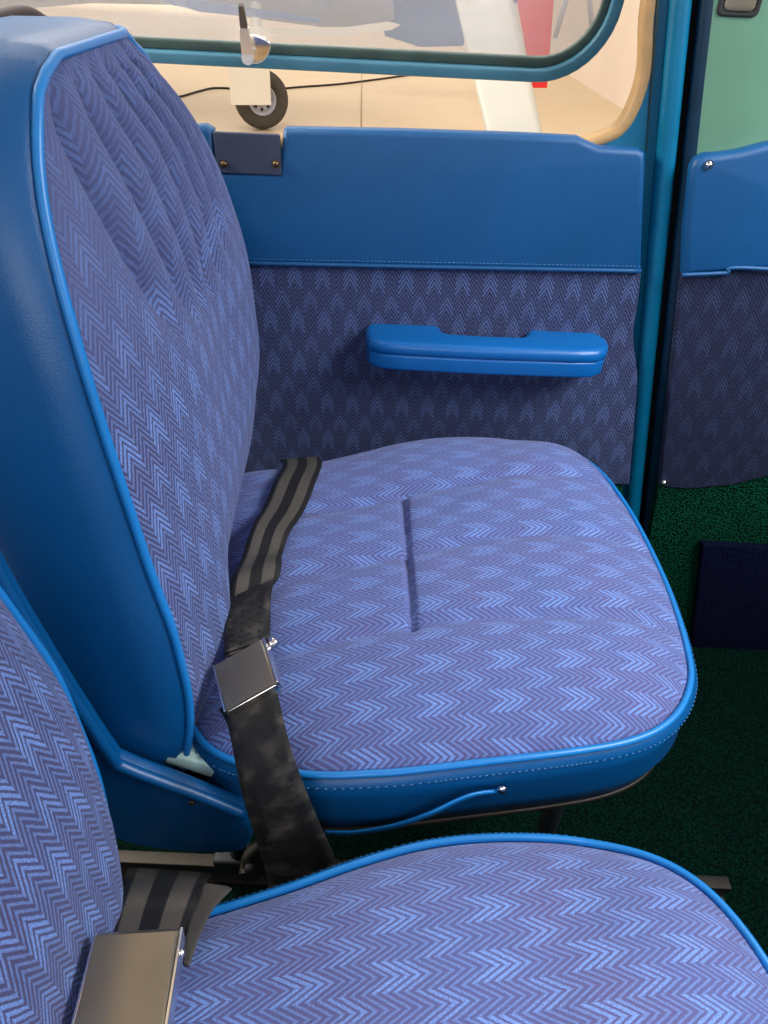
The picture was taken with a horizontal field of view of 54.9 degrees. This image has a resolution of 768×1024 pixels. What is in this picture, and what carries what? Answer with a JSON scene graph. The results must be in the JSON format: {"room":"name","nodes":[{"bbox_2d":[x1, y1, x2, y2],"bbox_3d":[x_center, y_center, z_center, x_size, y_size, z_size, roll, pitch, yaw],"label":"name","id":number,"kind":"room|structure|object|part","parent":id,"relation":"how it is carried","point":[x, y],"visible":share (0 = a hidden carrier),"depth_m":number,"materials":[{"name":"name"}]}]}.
{"room":"aircraft cabin","nodes":[
{"label":"aircraft cabin","id":0,"kind":"room"},
{"bbox_2d":[116,646,767,956],"bbox_3d":[-0.054,0.659,0.707,2.350,0.030,1.550,3,38,0],"label":"floor","id":1,"kind":"structure","parent":0,"point":[702,809],"depth_m":1.02,"materials":[{"name":"green carpet"}]},
{"bbox_2d":[118,850,731,902],"bbox_3d":[-0.171,0.445,0.924,1.197,0.034,0.026,3,38,0],"label":"rail","id":2,"kind":"object","parent":1,"relation":"on","point":[197,862],"visible":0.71,"depth_m":0.92,"materials":[{"name":"metal"}]},
{"bbox_2d":[0,5,697,881],"bbox_3d":[-0.031,0.007,0.772,0.694,0.851,0.598,3,38,0],"label":"seat","id":3,"kind":"object","parent":2,"relation":"on","point":[464,628],"visible":0.98,"depth_m":0.60,"materials":[{"name":"blue fabric"}]},
{"bbox_3d":[-0.168,-0.138,0.690,0.085,0.513,0.530,2,38,0],"label":"backrest","id":4,"kind":"part","parent":3,"relation":"part of","materials":[{"name":"blue fabric"}]},
{"bbox_3d":[-0.174,0.321,0.829,0.056,0.274,0.028,2,38,0],"label":"leg","id":5,"kind":"part","parent":3,"relation":"part of","materials":[{"name":"metal"}]},
{"bbox_3d":[-0.148,0.401,0.863,0.042,0.072,0.027,2,38,0],"label":"rail lever","id":6,"kind":"part","parent":3,"relation":"part of","materials":[{"name":"metal"}]},
{"bbox_2d":[213,457,336,887],"bbox_3d":[-0.108,0.119,0.782,0.103,0.239,0.483,-2,38,-6],"label":"belt","id":7,"kind":"object","parent":3,"relation":"on","point":[292,843],"visible":0.96,"depth_m":0.60,"materials":[{"name":"black fabric"}]},
{"bbox_3d":[-0.111,0.130,0.593,0.044,0.026,0.050,-11,40,-17],"label":"buckle lever","id":8,"kind":"part","parent":7,"relation":"part of","materials":[{"name":"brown metal"}]},
{"bbox_2d":[196,437,686,770],"bbox_3d":[0.037,0.049,0.783,0.509,0.086,0.509,2,38,0],"label":"seat cushion","id":9,"kind":"object","parent":3,"relation":"on","point":[448,603],"depth_m":0.67,"materials":[{"name":"blue fabric"}]},
{"bbox_3d":[0.185,0.337,0.829,0.056,0.274,0.028,2,38,0],"label":"leg","id":10,"kind":"part","parent":3,"relation":"part of","materials":[{"name":"metal"}]},
{"bbox_3d":[-0.178,0.601,0.723,1.197,0.034,0.026,2,38,0],"label":"rail","id":11,"kind":"object","parent":1,"relation":"on","visible":0},
{"bbox_2d":[0,586,767,1023],"bbox_3d":[-0.097,0.342,0.335,0.749,0.850,0.561,3,38,0],"label":"seat","id":12,"kind":"object","parent":11,"relation":"on","point":[483,928],"visible":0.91,"depth_m":0.44,"materials":[{"name":"blue fabric"}]},
{"bbox_3d":[-0.238,0.207,0.239,0.173,0.513,0.539,-1,38,-5],"label":"backrest","id":13,"kind":"part","parent":12,"relation":"part of","materials":[{"name":"blue fabric"}]},
{"bbox_2d":[71,868,231,1023],"bbox_3d":[-0.152,0.295,0.531,0.090,0.240,0.230,-9,39,-15],"label":"belt","id":14,"kind":"object","parent":12,"relation":"on","point":[132,973],"visible":1,"depth_m":0.41,"materials":[{"name":"grey fabric"}]},
{"bbox_3d":[-0.138,0.255,0.398,0.045,0.015,0.060,-1,38,-4],"label":"buckle lever","id":15,"kind":"part","parent":14,"relation":"part of","materials":[{"name":"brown metal"}]},
{"bbox_2d":[173,842,767,1023],"bbox_3d":[0.011,0.385,0.345,0.509,0.088,0.509,2,38,0],"label":"seat cushion","id":16,"kind":"object","parent":12,"relation":"on","point":[415,932],"depth_m":0.45,"materials":[{"name":"blue fabric"}]},
{"bbox_2d":[639,0,767,649],"bbox_3d":[0.792,-0.317,0.889,1.124,1.372,0.084,3,38,0],"label":"wall","id":17,"kind":"structure","parent":0,"point":[704,508],"depth_m":0.95,"materials":[{"name":"blue fabric"}]},
{"bbox_2d":[132,0,623,81],"bbox_3d":[-0.177,-0.672,0.750,0.907,0.397,0.119,3,38,0],"label":"window","id":18,"kind":"structure","parent":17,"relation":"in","point":[252,51],"depth_m":0.89,"materials":[{"name":"blue paint"}]},
{"bbox_3d":[-0.162,-0.548,0.870,0.015,0.040,0.018,2,38,0],"label":"latch lever","id":19,"kind":"part","parent":18,"relation":"part of","materials":[{"name":"metal"}]},
{"bbox_3d":[-0.153,-0.553,0.885,0.036,0.030,0.012,2,38,0],"label":"latch plate","id":20,"kind":"part","parent":18,"relation":"part of","materials":[{"name":"silver metal"}]},
{"bbox_2d":[197,0,691,520],"bbox_3d":[-0.166,-0.350,0.885,1.239,1.340,0.117,3,38,1],"label":"door","id":21,"kind":"structure","parent":17,"relation":"in","point":[409,284],"depth_m":0.92,"materials":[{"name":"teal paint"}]},
{"bbox_3d":[-0.153,-0.405,0.836,0.074,0.043,0.006,2,38,0],"label":"striker plate","id":22,"kind":"part","parent":21,"relation":"part of","materials":[{"name":"blue metal"}]},
{"bbox_3d":[-0.062,-0.150,1.042,0.864,0.418,0.014,2,38,0],"label":"fabric panel","id":23,"kind":"part","parent":21,"relation":"part of","materials":[{"name":"blue fabric"}]},
{"bbox_3d":[0.130,-0.201,0.953,0.307,0.022,0.067,2,38,0],"label":"armrest","id":24,"kind":"part","parent":21,"relation":"part of","materials":[{"name":"blue plastic"}]},
{"bbox_2d":[455,0,541,132],"bbox_3d":[0.152,-0.869,1.195,0.082,1.752,1.240,-18,42,-24],"label":"strut","id":25,"kind":"object","parent":17,"relation":"attached to","point":[488,26],"visible":0.19,"depth_m":1.21,"materials":[{"name":"white paint"}]},
{"bbox_3d":[0.610,-0.159,0.987,0.515,0.327,0.014,2,38,0],"label":"fabric panel","id":26,"kind":"part","parent":17,"relation":"part of","materials":[{"name":"blue fabric"}]},
{"bbox_3d":[0.551,-0.618,0.658,0.552,0.590,0.020,2,38,0],"label":"trim","id":27,"kind":"part","parent":17,"relation":"part of","materials":[{"name":"green paint"}]},
{"label":"outside","id":28,"kind":"structure","parent":0,"visible":0},
{"bbox_2d":[517,0,553,87],"bbox_3d":[1.223,-4.097,6.238,0.448,0.903,0.040,3,38,0],"label":"board","id":29,"kind":"object","parent":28,"point":[536,16],"visible":0.78,"depth_m":6.22,"materials":[{"name":"paint"}]},
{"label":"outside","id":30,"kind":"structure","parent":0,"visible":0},
{"bbox_2d":[514,0,639,108],"bbox_3d":[2.683,-14.883,16.119,0.200,7.000,40.000,0,38,-3],"label":"wall","id":31,"kind":"structure","parent":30,"point":[610,73],"depth_m":9.39,"materials":[{"name":"paint"}]},
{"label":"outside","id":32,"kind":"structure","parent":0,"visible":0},
{"bbox_2d":[35,3,622,136],"bbox_3d":[-7.430,-13.237,19.225,44.000,0.100,43.800,3,38,0],"label":"floor","id":33,"kind":"structure","parent":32,"point":[566,106],"depth_m":9.25,"materials":[{"name":"concrete"}]},
{"bbox_2d":[0,0,516,128],"bbox_3d":[-1.809,-5.625,6.746,7.537,3.506,3.150,3,38,0],"label":"airplane","id":34,"kind":"object","parent":33,"relation":"on","point":[259,96],"visible":0.98,"depth_m":6.91,"materials":[{"name":"paint"}]},
{"bbox_3d":[-1.232,-3.921,6.804,0.374,0.328,0.030,2,38,0],"label":"gear door","id":35,"kind":"part","parent":34,"relation":"part of","materials":[{"name":"white paint"}]},
{"bbox_3d":[-1.170,-4.389,6.886,0.118,0.925,0.396,0,38,-3],"label":"gear leg","id":36,"kind":"part","parent":34,"relation":"part of","materials":[{"name":"white paint"}]},
{"bbox_2d":[179,76,404,97],"bbox_3d":[-0.646,-5.628,9.675,5.345,0.026,0.426,-25,46,-31],"label":"power cable","id":37,"kind":"object","parent":33,"relation":"on","point":[334,84],"visible":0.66,"depth_m":9.32,"materials":[{"name":"black rubber"}]},
{"bbox_2d":[361,74,361,126],"bbox_3d":[-0.279,-5.269,9.241,0.011,0.011,5.797,1,38,-2],"label":"trim","id":38,"kind":"structure","parent":33,"relation":"on","point":[361,74],"depth_m":8.56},
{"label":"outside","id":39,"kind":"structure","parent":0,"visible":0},
{"bbox_2d":[553,0,568,38],"bbox_3d":[1.699,-4.760,7.010,0.127,0.467,0.050,3,38,0],"label":"leaning pole","id":40,"kind":"object","parent":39,"point":[565,2],"visible":1,"depth_m":7.04,"materials":[{"name":"grey metal"}]},
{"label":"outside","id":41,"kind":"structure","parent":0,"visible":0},
{"bbox_2d":[587,0,593,26],"bbox_3d":[1.943,-4.791,6.978,0.160,0.377,0.050,3,38,0],"label":"leaning pole","id":42,"kind":"object","parent":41,"point":[589,2],"visible":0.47,"depth_m":7.00,"materials":[{"name":"grey metal"}]}
]}

